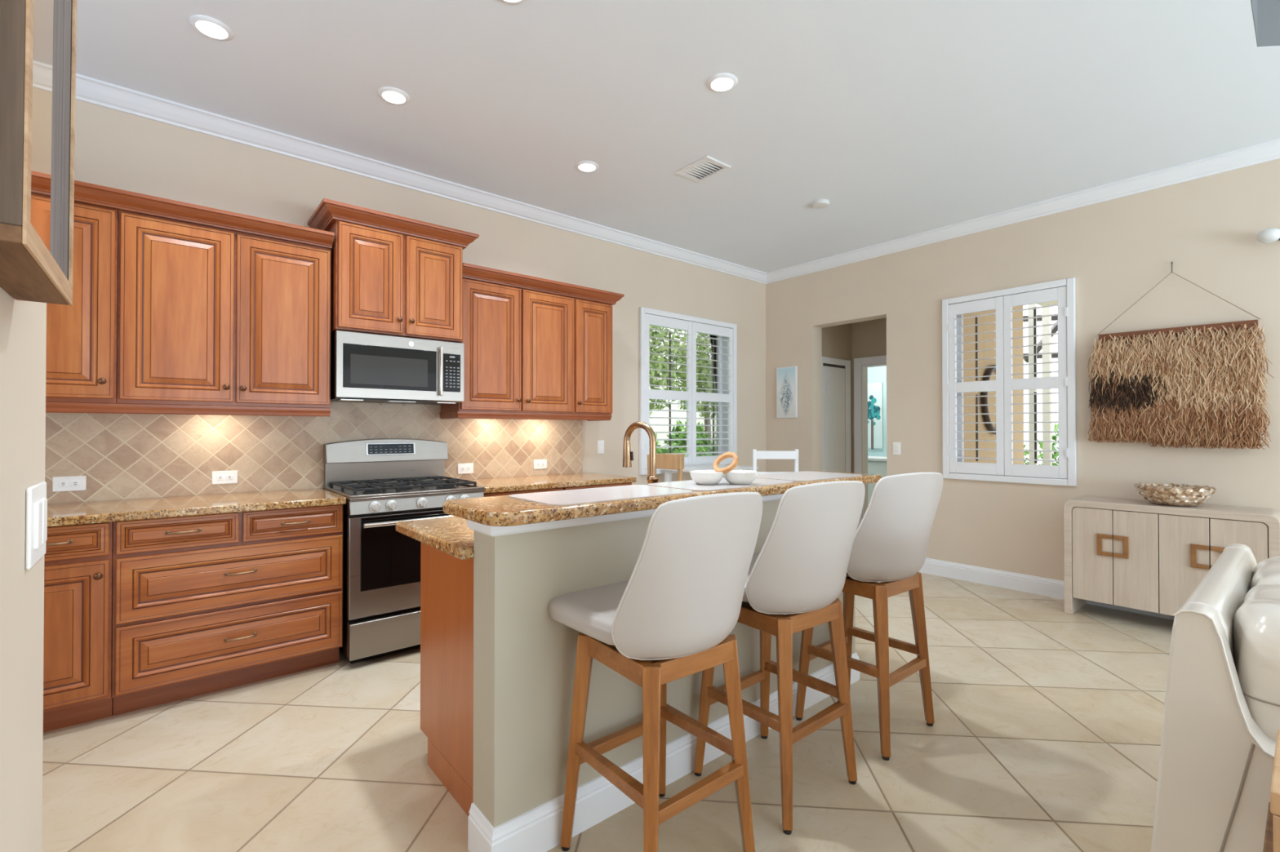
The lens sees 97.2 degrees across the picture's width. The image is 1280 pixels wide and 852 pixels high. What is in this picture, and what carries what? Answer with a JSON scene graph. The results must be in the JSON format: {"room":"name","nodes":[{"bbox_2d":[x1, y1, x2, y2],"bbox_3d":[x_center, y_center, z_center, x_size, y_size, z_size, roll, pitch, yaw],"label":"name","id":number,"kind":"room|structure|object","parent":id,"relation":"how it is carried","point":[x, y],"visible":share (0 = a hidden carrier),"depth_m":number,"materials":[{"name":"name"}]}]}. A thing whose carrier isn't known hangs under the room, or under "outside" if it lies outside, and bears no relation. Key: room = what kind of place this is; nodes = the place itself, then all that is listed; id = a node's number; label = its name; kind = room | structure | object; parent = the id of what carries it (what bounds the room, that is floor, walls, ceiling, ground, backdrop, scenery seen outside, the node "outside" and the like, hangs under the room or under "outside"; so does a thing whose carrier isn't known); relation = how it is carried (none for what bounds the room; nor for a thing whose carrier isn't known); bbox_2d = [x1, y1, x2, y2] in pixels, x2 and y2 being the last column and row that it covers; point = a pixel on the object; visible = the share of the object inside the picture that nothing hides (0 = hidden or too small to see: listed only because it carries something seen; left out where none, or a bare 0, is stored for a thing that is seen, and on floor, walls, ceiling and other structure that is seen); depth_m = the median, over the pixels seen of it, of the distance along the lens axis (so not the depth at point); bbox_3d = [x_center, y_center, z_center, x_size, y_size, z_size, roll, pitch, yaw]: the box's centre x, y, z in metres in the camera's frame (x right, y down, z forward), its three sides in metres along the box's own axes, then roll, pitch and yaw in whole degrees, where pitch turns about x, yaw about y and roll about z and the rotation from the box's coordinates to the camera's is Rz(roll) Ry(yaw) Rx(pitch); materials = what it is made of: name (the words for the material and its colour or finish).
{"room":"kitchen","nodes":[
{"label":"kitchen","id":0,"kind":"room"},
{"bbox_2d":[0,286,46,851],"bbox_3d":[1.085,-0.251,-1.624,0.124,3.020,6.570,0,-1,-40],"label":"wall","id":1,"kind":"structure","parent":0,"point":[23,323],"depth_m":0.78,"materials":[{"name":"paint"}]},
{"bbox_2d":[25,481,47,569],"bbox_3d":[-0.909,0.146,0.854,0.010,0.117,0.135,0,-1,-40],"label":"wall switch","id":2,"kind":"object","parent":1,"relation":"attached to","point":[36,495],"visible":1,"depth_m":0.82,"materials":[{"name":"white plastic"}]},
{"bbox_2d":[0,0,76,306],"bbox_3d":[-0.686,-0.677,0.632,0.058,1.024,0.333,0,-1,-40],"label":"wall mirror","id":3,"kind":"object","parent":1,"relation":"attached to","point":[38,37],"visible":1,"depth_m":0.59,"materials":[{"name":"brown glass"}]},
{"bbox_2d":[75,73,1279,284],"bbox_3d":[1.614,-1.698,0.679,7.060,0.090,9.000,0,-1,-40],"label":"trim","id":4,"kind":"structure","parent":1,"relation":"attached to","point":[89,90],"depth_m":3.90,"materials":[{"name":"white wood"}]},
{"bbox_2d":[47,99,765,504],"bbox_3d":[-1.330,-0.205,4.202,7.376,3.020,0.200,0,-1,-40],"label":"wall","id":5,"kind":"structure","parent":0,"point":[114,148],"depth_m":4.26,"materials":[{"name":"paint"}]},
{"bbox_2d":[45,201,118,404],"bbox_3d":[-2.915,-0.569,2.485,0.916,0.920,0.372,0,-1,-40],"label":"upper cabinet","id":6,"kind":"object","parent":5,"relation":"attached to","point":[82,353],"visible":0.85,"depth_m":2.60,"materials":[{"name":"brown wood"}]},
{"bbox_2d":[45,402,330,416],"bbox_3d":[-2.484,-0.082,2.670,1.820,0.046,0.018,0,-1,-40],"label":"valance","id":7,"kind":"object","parent":6,"relation":"attached to","point":[51,407],"visible":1,"depth_m":2.82,"materials":[{"name":"brown wood"}]},
{"bbox_2d":[74,180,334,248],"bbox_3d":[-2.558,-1.063,2.767,1.821,0.072,0.406,0,-1,-40],"label":"crown molding","id":8,"kind":"structure","parent":6,"relation":"attached to","point":[85,193],"depth_m":2.83,"materials":[{"name":"brown wood"}]},
{"bbox_2d":[116,209,331,408],"bbox_3d":[-2.217,-0.564,3.071,0.905,0.920,0.372,0,-1,-40],"label":"upper cabinet","id":9,"kind":"object","parent":5,"relation":"attached to","point":[207,316],"visible":0.96,"depth_m":2.91,"materials":[{"name":"brown wood"}]},
{"bbox_2d":[44,401,582,503],"bbox_3d":[-1.938,0.116,3.550,3.790,0.538,0.011,0,-1,-40],"label":"tile backsplash","id":10,"kind":"structure","parent":5,"relation":"attached to","point":[121,456],"depth_m":3.29,"materials":[{"name":"beige tile"}]},
{"bbox_2d":[52,475,86,492],"bbox_3d":[-2.822,0.286,2.793,0.118,0.074,0.009,0,-1,-40],"label":"wall outlet","id":11,"kind":"object","parent":10,"relation":"attached to","point":[73,483],"visible":1,"depth_m":2.79,"materials":[{"name":"white plastic"}]},
{"bbox_2d":[58,480,67,487],"bbox_3d":[-2.837,0.286,2.778,0.032,0.028,0.003,0,-1,-40],"label":"socket","id":12,"kind":"object","parent":11,"relation":"attached to","point":[61,483],"depth_m":2.78,"materials":[{"name":"grey plastic"}]},
{"bbox_2d":[212,470,237,484],"bbox_3d":[-2.346,0.291,3.193,0.118,0.074,0.009,0,-1,-40],"label":"wall outlet","id":13,"kind":"object","parent":10,"relation":"attached to","point":[218,477],"visible":1,"depth_m":3.19,"materials":[{"name":"white plastic"}]},
{"bbox_2d":[457,463,473,474],"bbox_3d":[-1.266,0.310,4.100,0.118,0.074,0.009,0,-1,-40],"label":"wall outlet","id":14,"kind":"object","parent":10,"relation":"attached to","point":[463,468],"visible":1,"depth_m":4.10,"materials":[{"name":"white plastic"}]},
{"bbox_2d":[533,459,546,469],"bbox_3d":[-0.792,0.305,4.497,0.118,0.074,0.009,0,-1,-40],"label":"wall outlet","id":15,"kind":"object","parent":10,"relation":"attached to","point":[538,464],"visible":1,"depth_m":4.49,"materials":[{"name":"white plastic"}]},
{"bbox_2d":[306,198,479,342],"bbox_3d":[-1.546,-0.902,3.576,0.904,0.701,0.466,0,-1,-40],"label":"upper cabinet","id":16,"kind":"object","parent":5,"relation":"attached to","point":[392,274],"visible":0.94,"depth_m":3.40,"materials":[{"name":"brown wood"}]},
{"bbox_2d":[330,329,463,404],"bbox_3d":[-1.552,-0.348,3.581,0.746,0.403,0.440,0,-1,-40],"label":"microwave","id":17,"kind":"object","parent":16,"relation":"attached to","point":[366,367],"visible":1,"depth_m":3.40,"materials":[{"name":"silver metal"}]},
{"bbox_2d":[440,277,573,413],"bbox_3d":[-0.943,-0.541,4.141,0.902,0.890,0.372,0,-1,-40],"label":"upper cabinet","id":18,"kind":"object","parent":5,"relation":"attached to","point":[518,343],"visible":0.91,"depth_m":4.00,"materials":[{"name":"brown wood"}]},
{"bbox_2d":[440,411,611,421],"bbox_3d":[-0.819,-0.070,4.265,1.276,0.046,0.320,0,-1,-40],"label":"valance","id":19,"kind":"object","parent":18,"relation":"attached to","point":[454,415],"visible":1,"depth_m":4.04,"materials":[{"name":"brown wood"}]},
{"bbox_2d":[462,262,624,305],"bbox_3d":[-0.769,-1.025,4.277,1.345,0.080,0.393,0,-1,-40],"label":"crown molding","id":20,"kind":"structure","parent":18,"relation":"attached to","point":[473,272],"depth_m":4.07,"materials":[{"name":"brown wood"}]},
{"bbox_2d":[573,297,612,414],"bbox_3d":[-0.456,-0.537,4.550,0.368,0.890,0.372,0,-1,-40],"label":"upper cabinet","id":21,"kind":"object","parent":5,"relation":"attached to","point":[593,321],"visible":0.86,"depth_m":4.42,"materials":[{"name":"brown wood"}]},
{"bbox_2d":[597,440,604,453],"bbox_3d":[-0.339,0.182,4.894,0.072,0.116,0.010,0,-1,-40],"label":"wall switch","id":22,"kind":"object","parent":5,"relation":"attached to","point":[600,443],"visible":1,"depth_m":4.89,"materials":[{"name":"white plastic"}]},
{"bbox_2d":[648,324,728,455],"bbox_3d":[0.453,-0.319,5.675,1.200,1.410,0.159,0,-1,-40],"label":"window","id":23,"kind":"structure","parent":5,"relation":"in","point":[709,341],"depth_m":6.05,"materials":[{"name":"white"}]},
{"bbox_2d":[639,306,737,475],"bbox_3d":[0.505,-0.317,5.604,1.337,1.542,0.089,0,-1,-40],"label":"plantation shutters","id":24,"kind":"object","parent":23,"relation":"attached to","point":[692,325],"visible":0.86,"depth_m":5.56,"materials":[{"name":"white wood"}]},
{"bbox_2d":[41,572,1173,851],"bbox_3d":[2.785,1.345,1.639,10.400,0.120,9.400,0,-1,-40],"label":"floor","id":25,"kind":"structure","parent":0,"point":[1045,735],"depth_m":2.17,"materials":[{"name":"tile"}]},
{"bbox_2d":[43,522,113,732],"bbox_3d":[-2.826,0.852,2.371,0.920,0.876,0.646,0,-1,-40],"label":"base cabinet","id":26,"kind":"object","parent":25,"relation":"on","point":[78,558],"visible":0.62,"depth_m":2.39,"materials":[{"name":"brown wood"}]},
{"bbox_2d":[111,504,343,715],"bbox_3d":[-2.124,0.857,2.960,0.911,0.876,0.646,0,-1,-40],"label":"base cabinet","id":27,"kind":"object","parent":25,"relation":"on","point":[202,604],"visible":0.98,"depth_m":2.70,"materials":[{"name":"brown wood"}]},
{"bbox_2d":[47,488,346,527],"bbox_3d":[-2.478,0.397,2.673,1.838,0.037,0.636,0,-1,-40],"label":"countertop","id":28,"kind":"structure","parent":27,"relation":"on","point":[121,510],"depth_m":2.72,"materials":[{"name":"stone"}]},
{"bbox_2d":[323,438,484,664],"bbox_3d":[-1.447,0.690,3.468,0.754,1.218,0.723,0,-1,-40],"label":"gas range","id":29,"kind":"object","parent":25,"relation":"on","point":[384,482],"visible":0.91,"depth_m":3.17,"materials":[{"name":"silver metal"}]},
{"bbox_2d":[323,481,484,502],"bbox_3d":[-1.459,0.389,3.485,0.754,0.030,0.685,0,-1,-40],"label":"cooktop","id":30,"kind":"object","parent":29,"relation":"in","point":[420,493],"depth_m":3.28,"materials":[{"name":"black metal"}]},
{"bbox_2d":[420,542,473,816],"bbox_3d":[0.056,0.854,2.628,1.935,0.876,0.651,0,-1,-40],"label":"base cabinet","id":31,"kind":"object","parent":25,"relation":"on","point":[446,580],"visible":0.02,"depth_m":2.00,"materials":[{"name":"brown wood"}]},
{"bbox_2d":[395,516,473,559],"bbox_3d":[0.030,0.397,2.613,2.038,0.037,0.657,0,-1,-40],"label":"countertop","id":32,"kind":"structure","parent":31,"relation":"on","point":[451,535],"depth_m":1.98,"materials":[{"name":"stone"}]},
{"bbox_2d":[622,421,658,484],"bbox_3d":[0.021,0.178,2.507,0.238,0.398,0.113,0,0,21],"label":"faucet","id":33,"kind":"object","parent":32,"relation":"on","point":[628,455],"visible":0.77,"depth_m":2.48,"materials":[{"name":"brown metal"}]},
{"bbox_2d":[484,488,562,497],"bbox_3d":[-0.947,0.865,3.948,0.614,0.876,0.646,0,-1,-40],"label":"base cabinet","id":34,"kind":"object","parent":25,"relation":"on","point":[509,493],"visible":0.02,"depth_m":3.71,"materials":[{"name":"brown wood"}]},
{"bbox_2d":[562,482,631,490],"bbox_3d":[-0.474,0.868,4.345,0.619,0.876,0.646,0,-1,-40],"label":"base cabinet","id":35,"kind":"object","parent":25,"relation":"on","point":[627,483],"visible":0.02,"depth_m":4.11,"materials":[{"name":"brown wood"}]},
{"bbox_2d":[458,472,635,493],"bbox_3d":[-0.703,0.409,4.163,1.248,0.037,0.636,0,-1,-40],"label":"countertop","id":36,"kind":"structure","parent":35,"relation":"on","point":[498,485],"depth_m":4.03,"materials":[{"name":"stone"}]},
{"bbox_2d":[548,492,762,851],"bbox_3d":[0.052,0.732,1.696,0.516,1.105,0.567,0,-1,-40],"label":"bar stool","id":37,"kind":"object","parent":25,"relation":"on","point":[674,618],"visible":1,"depth_m":1.51,"materials":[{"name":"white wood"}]},
{"bbox_2d":[647,453,684,484],"bbox_3d":[0.290,0.766,4.647,0.360,1.085,0.415,0,-1,38],"label":"dining chair","id":38,"kind":"object","parent":25,"relation":"on","point":[664,461],"visible":0.16,"depth_m":4.45,"materials":[{"name":"brown wood"}]},
{"bbox_2d":[660,464,758,482],"bbox_3d":[0.656,0.849,5.300,0.760,0.930,0.540,0,-1,-40],"label":"table","id":39,"kind":"object","parent":25,"relation":"on","point":[668,473],"visible":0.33,"depth_m":5.24,"materials":[{"name":"white"}]},
{"bbox_2d":[752,448,798,475],"bbox_3d":[1.166,0.756,5.014,0.420,1.111,0.391,0,0,0],"label":"dining chair","id":40,"kind":"object","parent":25,"relation":"on","point":[782,455],"visible":0.3,"depth_m":4.84,"materials":[{"name":"white wood"}]},
{"bbox_2d":[693,480,865,835],"bbox_3d":[0.492,0.735,2.065,0.498,1.105,0.550,0,-1,-33],"label":"bar stool","id":41,"kind":"object","parent":25,"relation":"on","point":[799,572],"visible":0.9,"depth_m":1.85,"materials":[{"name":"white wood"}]},
{"bbox_2d":[795,472,943,760],"bbox_3d":[0.977,0.738,2.464,0.498,1.105,0.550,0,-1,-29],"label":"bar stool","id":42,"kind":"object","parent":25,"relation":"on","point":[890,546],"visible":0.87,"depth_m":2.25,"materials":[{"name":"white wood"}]},
{"bbox_2d":[867,456,886,506],"bbox_3d":[3.178,0.881,7.847,0.519,0.905,1.800,0,-1,-40],"label":"vanity","id":43,"kind":"object","parent":25,"relation":"on","point":[876,464],"visible":0.02,"depth_m":7.53,"materials":[{"name":"white"}]},
{"bbox_2d":[867,456,886,461],"bbox_3d":[3.178,0.449,7.851,0.519,0.040,1.800,0,-1,-40],"label":"countertop","id":44,"kind":"structure","parent":43,"relation":"on","point":[869,458],"depth_m":7.54,"materials":[{"name":"white"}]},
{"bbox_2d":[1063,495,1279,616],"bbox_3d":[3.420,0.905,3.674,0.408,0.792,1.000,0,-1,-40],"label":"sideboard","id":45,"kind":"object","parent":25,"relation":"on","point":[1138,554],"visible":0.84,"depth_m":3.60,"materials":[{"name":"beige wood"}]},
{"bbox_2d":[1133,482,1216,506],"bbox_3d":[3.435,0.443,3.634,0.390,0.128,0.384,0,-1,-40],"label":"shell bowl","id":46,"kind":"object","parent":45,"relation":"on","point":[1171,494],"visible":1,"depth_m":3.54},
{"bbox_2d":[1151,543,1279,851],"bbox_3d":[2.001,0.850,1.402,1.232,0.865,0.960,0,-1,-40],"label":"sofa","id":47,"kind":"object","parent":25,"relation":"on","point":[1221,723],"visible":0.98,"depth_m":1.30,"materials":[{"name":"beige leather"}]},
{"bbox_2d":[1232,583,1279,741],"bbox_3d":[1.674,0.625,1.397,0.530,0.415,0.280,0,-1,-40],"label":"cushion","id":48,"kind":"object","parent":47,"relation":"on","point":[1256,615],"depth_m":1.31,"materials":[{"name":"beige fabric"}]},
{"bbox_2d":[1250,555,1279,589],"bbox_3d":[2.067,0.628,1.727,0.530,0.415,0.280,0,-1,-40],"label":"cushion","id":49,"kind":"object","parent":47,"relation":"on","point":[1267,571],"depth_m":1.73,"materials":[{"name":"beige fabric"}]},
{"bbox_2d":[1262,729,1279,851],"bbox_3d":[1.348,0.956,0.926,0.322,0.645,0.431,0,-1,-40],"label":"end table","id":50,"kind":"object","parent":25,"relation":"on","point":[1272,837],"visible":1,"depth_m":1.01,"materials":[{"name":"brown wood"}]},
{"bbox_2d":[1262,802,1273,851],"bbox_3d":[1.338,0.809,0.925,0.280,0.060,0.421,0,-1,-40],"label":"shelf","id":51,"kind":"object","parent":50,"relation":"attached to","point":[1268,837],"depth_m":1.08,"materials":[{"name":"brown wood"}]},
{"bbox_2d":[473,499,855,827],"bbox_3d":[0.295,0.805,2.308,1.980,0.970,0.144,0,-1,-40],"label":"wall","id":52,"kind":"structure","parent":0,"point":[524,659],"depth_m":1.73,"materials":[{"name":"paint"}]},
{"bbox_2d":[466,493,783,537],"bbox_3d":[0.305,0.299,2.300,2.040,0.042,0.174,0,-1,-40],"label":"trim","id":53,"kind":"structure","parent":52,"relation":"on","point":[490,531],"depth_m":1.74,"materials":[{"name":"white"}]},
{"bbox_2d":[442,470,881,526],"bbox_3d":[0.298,0.258,2.309,2.110,0.038,0.397,0,-1,-40],"label":"countertop","id":54,"kind":"structure","parent":53,"relation":"on","point":[502,510],"depth_m":1.71,"materials":[{"name":"stone"}]},
{"bbox_2d":[508,484,693,505],"bbox_3d":[-0.124,0.234,1.957,0.590,0.003,0.335,0,-1,-40],"label":"placemat","id":55,"kind":"object","parent":54,"relation":"on","point":[568,497],"visible":1,"depth_m":1.92,"materials":[{"name":"grey"}]},
{"bbox_2d":[647,477,793,491],"bbox_3d":[0.343,0.237,2.349,0.590,0.003,0.335,0,-1,-40],"label":"placemat","id":56,"kind":"object","parent":54,"relation":"on","point":[691,485],"visible":0.74,"depth_m":2.24,"materials":[{"name":"grey"}]},
{"bbox_2d":[689,452,757,484],"bbox_3d":[0.338,0.171,2.290,0.276,0.129,0.141,0,0,-4],"label":"serving bowl","id":57,"kind":"object","parent":56,"relation":"on","point":[714,477],"visible":1,"depth_m":2.25,"materials":[{"name":"white ceramic"}]},
{"bbox_2d":[755,471,862,481],"bbox_3d":[0.793,0.240,2.727,0.545,0.003,0.335,0,-1,-40],"label":"placemat","id":58,"kind":"object","parent":54,"relation":"on","point":[804,476],"visible":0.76,"depth_m":2.68,"materials":[{"name":"grey fabric"}]},
{"bbox_2d":[467,653,859,851],"bbox_3d":[0.300,1.222,2.298,2.012,0.136,0.160,0,-1,-40],"label":"baseboard","id":59,"kind":"structure","parent":52,"relation":"attached to","point":[539,829],"depth_m":1.82,"materials":[{"name":"white wood"}]},
{"bbox_2d":[75,0,1279,272],"bbox_3d":[1.627,-1.953,0.693,7.376,0.420,9.400,0,-1,-40],"label":"ceiling","id":60,"kind":"structure","parent":0,"point":[909,117],"depth_m":2.90,"materials":[{"name":"paint"}]},
{"bbox_2d":[189,14,234,40],"bbox_3d":[-1.857,-1.723,2.450,0.156,0.010,0.156,0,-1,-40],"label":"recessed light","id":61,"kind":"object","parent":60,"relation":"in","point":[210,27],"visible":1,"depth_m":2.44,"materials":[{"name":"white plastic"}]},
{"bbox_2d":[377,86,409,105],"bbox_3d":[-1.285,-1.719,2.947,0.156,0.010,0.156,0,-1,-40],"label":"recessed light","id":62,"kind":"object","parent":60,"relation":"in","point":[393,95],"visible":1,"depth_m":2.94,"materials":[{"name":"white plastic"}]},
{"bbox_2d":[499,0,525,4],"bbox_3d":[-0.515,-1.725,2.235,0.156,0.010,0.156,0,-1,-40],"label":"recessed light","id":63,"kind":"object","parent":60,"relation":"in","point":[508,2],"visible":1,"depth_m":2.29,"materials":[{"name":"white"}]},
{"bbox_2d":[575,160,599,172],"bbox_3d":[-0.350,-1.713,3.734,0.156,0.010,0.156,0,-1,-40],"label":"recessed light","id":64,"kind":"object","parent":60,"relation":"in","point":[582,166],"visible":1,"depth_m":3.72,"materials":[{"name":"white plastic"}]},
{"bbox_2d":[675,155,730,182],"bbox_3d":[0.419,-1.713,3.774,0.230,0.011,0.296,0,-1,-40],"label":"ceiling vent","id":65,"kind":"object","parent":60,"relation":"in","point":[706,167],"visible":1,"depth_m":3.77,"materials":[{"name":"white metal"}]},
{"bbox_2d":[706,72,737,93],"bbox_3d":[0.413,-1.720,2.836,0.156,0.010,0.156,0,-1,-40],"label":"recessed light","id":66,"kind":"object","parent":60,"relation":"in","point":[722,82],"visible":1,"depth_m":2.83,"materials":[{"name":"white plastic"}]},
{"bbox_2d":[811,199,829,208],"bbox_3d":[1.384,-1.698,4.325,0.132,0.032,0.132,0,-1,-40],"label":"smoke detector","id":67,"kind":"object","parent":60,"relation":"attached to","point":[820,203],"visible":1,"depth_m":4.29,"materials":[{"name":"white plastic"}]},
{"bbox_2d":[1250,0,1279,46],"bbox_3d":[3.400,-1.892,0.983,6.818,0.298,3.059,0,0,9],"label":"ceiling fan","id":68,"kind":"object","parent":60,"relation":"hanging from","point":[1266,13],"depth_m":2.57,"materials":[{"name":"grey paint"}]},
{"bbox_2d":[822,323,851,452],"bbox_3d":[2.180,-0.068,6.443,0.884,2.780,0.120,0,-1,-40],"label":"wall","id":69,"kind":"structure","parent":0,"point":[836,340],"depth_m":6.45,"materials":[{"name":"paint"}]},
{"bbox_2d":[822,363,845,471],"bbox_3d":[2.184,0.314,6.354,0.470,2.015,0.016,0,-1,-40],"label":"door","id":70,"kind":"structure","parent":69,"relation":"in","point":[833,375],"depth_m":6.34,"materials":[{"name":"white wood"}]},
{"bbox_2d":[822,356,851,472],"bbox_3d":[2.200,0.279,6.365,0.650,2.085,0.020,0,-1,-40],"label":"trim","id":71,"kind":"structure","parent":69,"relation":"attached to","point":[846,363],"depth_m":6.51,"materials":[{"name":"white wood"}]},
{"bbox_2d":[851,317,886,519],"bbox_3d":[2.839,0.011,6.264,0.104,2.620,1.000,0,-1,-40],"label":"wall","id":72,"kind":"structure","parent":0,"point":[868,338],"depth_m":6.49,"materials":[{"name":"paint"}]},
{"bbox_2d":[853,355,886,530],"bbox_3d":[2.835,0.266,6.252,0.124,2.110,0.930,0,-1,-40],"label":"trim","id":73,"kind":"structure","parent":72,"relation":"attached to","point":[860,369],"depth_m":6.52,"materials":[{"name":"white wood"}]},
{"bbox_2d":[867,365,886,456],"bbox_3d":[3.588,0.024,7.872,0.130,2.620,2.740,0,-1,-40],"label":"wall","id":74,"kind":"structure","parent":0,"point":[876,374],"depth_m":7.98,"materials":[{"name":"paint"}]},
{"bbox_2d":[867,382,883,449],"bbox_3d":[3.324,-0.140,8.063,0.028,0.950,0.290,0,-1,-40],"label":"painting","id":75,"kind":"object","parent":74,"relation":"attached to","point":[875,390],"visible":0.87,"depth_m":8.02,"materials":[{"name":"white"}]},
{"bbox_2d":[963,305,1023,464],"bbox_3d":[3.570,-0.156,5.958,2.380,3.050,0.150,0,-1,-40],"label":"wall","id":76,"kind":"structure","parent":0,"point":[1015,315],"depth_m":5.89,"materials":[{"name":"beige paint"}]},
{"bbox_2d":[981,364,995,434],"bbox_3d":[3.776,-0.281,5.993,0.720,0.740,0.060,0,-1,-40],"label":"ring","id":77,"kind":"object","parent":76,"relation":"attached to","point":[989,371],"visible":0.38,"depth_m":5.80,"materials":[{"name":"brown metal"}]},
{"bbox_2d":[765,158,1279,581],"bbox_3d":[4.449,-0.215,2.917,0.176,3.020,9.200,0,-1,-40],"label":"wall","id":78,"kind":"structure","parent":0,"point":[1116,251],"depth_m":4.30,"materials":[{"name":"paint"}]},
{"bbox_2d":[776,365,797,417],"bbox_3d":[1.599,-0.367,6.151,0.030,0.555,0.253,0,-1,-40],"label":"print","id":79,"kind":"object","parent":78,"relation":"attached to","point":[787,376],"visible":1,"depth_m":6.13,"materials":[{"name":"white"}]},
{"bbox_2d":[893,442,900,454],"bbox_3d":[2.379,0.208,5.234,0.010,0.116,0.074,0,-1,-40],"label":"wall switch","id":80,"kind":"object","parent":78,"relation":"attached to","point":[896,446],"visible":1,"depth_m":5.23,"materials":[{"name":"white plastic"}]},
{"bbox_2d":[956,314,964,462],"bbox_3d":[3.003,-0.327,4.613,0.139,1.420,0.815,0,-1,-40],"label":"window","id":81,"kind":"structure","parent":78,"relation":"in","point":[960,419],"depth_m":4.91,"materials":[{"name":"white"}]},
{"bbox_2d":[942,277,1076,486],"bbox_3d":[2.945,-0.325,4.562,0.089,1.555,0.937,0,-1,-40],"label":"plantation shutters","id":82,"kind":"object","parent":78,"relation":"attached to","point":[1004,384],"visible":1,"depth_m":4.52,"materials":[{"name":"white wood"}]},
{"bbox_2d":[918,558,1174,620],"bbox_3d":[3.409,1.235,3.995,0.016,0.136,3.405,0,-1,-40],"label":"baseboard","id":83,"kind":"structure","parent":78,"relation":"attached to","point":[1042,586],"depth_m":4.54,"materials":[{"name":"white wood"}]},
{"bbox_2d":[1087,262,1274,449],"bbox_3d":[3.549,-0.477,3.765,0.115,1.252,0.906,0,-1,-40],"label":"wall hanging","id":84,"kind":"object","parent":78,"relation":"attached to","point":[1171,386],"depth_m":3.70,"materials":[{"name":"brown wicker"}]},
{"bbox_2d":[1257,227,1279,243],"bbox_3d":[3.828,-1.153,3.426,0.130,0.087,0.112,0,-1,-40],"label":"wall sensor","id":85,"kind":"object","parent":78,"relation":"attached to","point":[1268,235],"visible":1,"depth_m":3.40,"materials":[{"name":"white plastic"}]},
{"bbox_2d":[1036,300,1057,306],"bbox_3d":[6.243,-1.723,3.828,3.720,0.150,6.870,0,-1,-40],"label":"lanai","id":86,"kind":"object","parent":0,"point":[1051,303],"depth_m":7.45,"materials":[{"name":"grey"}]},
{"label":"outside","id":87,"kind":"structure","parent":0,"visible":0},
{"bbox_3d":[-6.355,1.570,15.638,28.000,0.250,23.800,0,-1,-40],"label":"lawn","id":88,"kind":"structure","parent":87,"visible":0},
{"bbox_2d":[654,433,662,453],"bbox_3d":[-0.088,0.688,9.039,1.075,1.691,1.004,0,-1,-40],"label":"shrub","id":89,"kind":"object","parent":88,"relation":"on","point":[659,451],"visible":0.02,"depth_m":8.93,"materials":[{"name":"green plant"}]},
{"bbox_2d":[648,325,685,417],"bbox_3d":[-0.002,-0.582,11.733,2.084,4.008,1.682,0,-1,-40],"label":"tree","id":90,"kind":"object","parent":88,"relation":"on","point":[654,381],"visible":0.3,"depth_m":11.48,"materials":[{"name":"green plant"}]},
{"bbox_2d":[649,400,712,454],"bbox_3d":[-3.309,0.310,14.353,21.000,2.250,0.300,0,-1,-40],"label":"wall","id":91,"kind":"structure","parent":88,"relation":"on","point":[673,406],"depth_m":17.67,"materials":[{"name":"white"}]},
{"bbox_2d":[660,420,712,457],"bbox_3d":[0.826,0.687,9.805,1.048,1.676,1.008,0,0,-17],"label":"shrub","id":92,"kind":"object","parent":88,"relation":"on","point":[678,428],"visible":0.23,"depth_m":9.61,"materials":[{"name":"green plant"}]},
{"bbox_2d":[666,329,712,449],"bbox_3d":[1.521,-0.602,13.391,2.369,4.074,1.706,0,-1,-40],"label":"tree","id":93,"kind":"object","parent":88,"relation":"on","point":[699,340],"visible":0.21,"depth_m":12.92,"materials":[{"name":"green plant"}]},
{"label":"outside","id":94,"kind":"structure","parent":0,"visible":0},
{"bbox_3d":[13.129,1.433,5.881,10.700,0.170,16.200,0,-1,-40],"label":"paving","id":95,"kind":"object","parent":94,"visible":0},
{"bbox_2d":[1027,303,1037,465],"bbox_3d":[5.536,-0.251,7.956,0.080,3.230,0.080,0,-1,-40],"label":"column","id":96,"kind":"structure","parent":95,"relation":"on","point":[1031,360],"depth_m":7.94,"materials":[{"name":"grey"}]},
{"bbox_2d":[1022,315,1057,362],"bbox_3d":[8.065,-0.363,10.852,3.106,3.500,0.514,0,0,17],"label":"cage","id":97,"kind":"object","parent":95,"relation":"on","point":[1055,328],"visible":0.04,"depth_m":10.83,"materials":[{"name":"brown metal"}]},
{"bbox_2d":[1041,306,1052,465],"bbox_3d":[6.494,-0.342,9.008,0.100,3.430,0.100,0,-1,-40],"label":"column","id":98,"kind":"structure","parent":95,"relation":"on","point":[1045,311],"depth_m":8.98,"materials":[{"name":"grey"}]},
{"bbox_2d":[1037,423,1058,466],"bbox_3d":[7.191,0.629,9.456,1.043,1.494,1.063,0,-1,-40],"label":"shrub","id":99,"kind":"object","parent":95,"relation":"on","point":[1055,455],"visible":0.05,"depth_m":9.50,"materials":[{"name":"green plant"}]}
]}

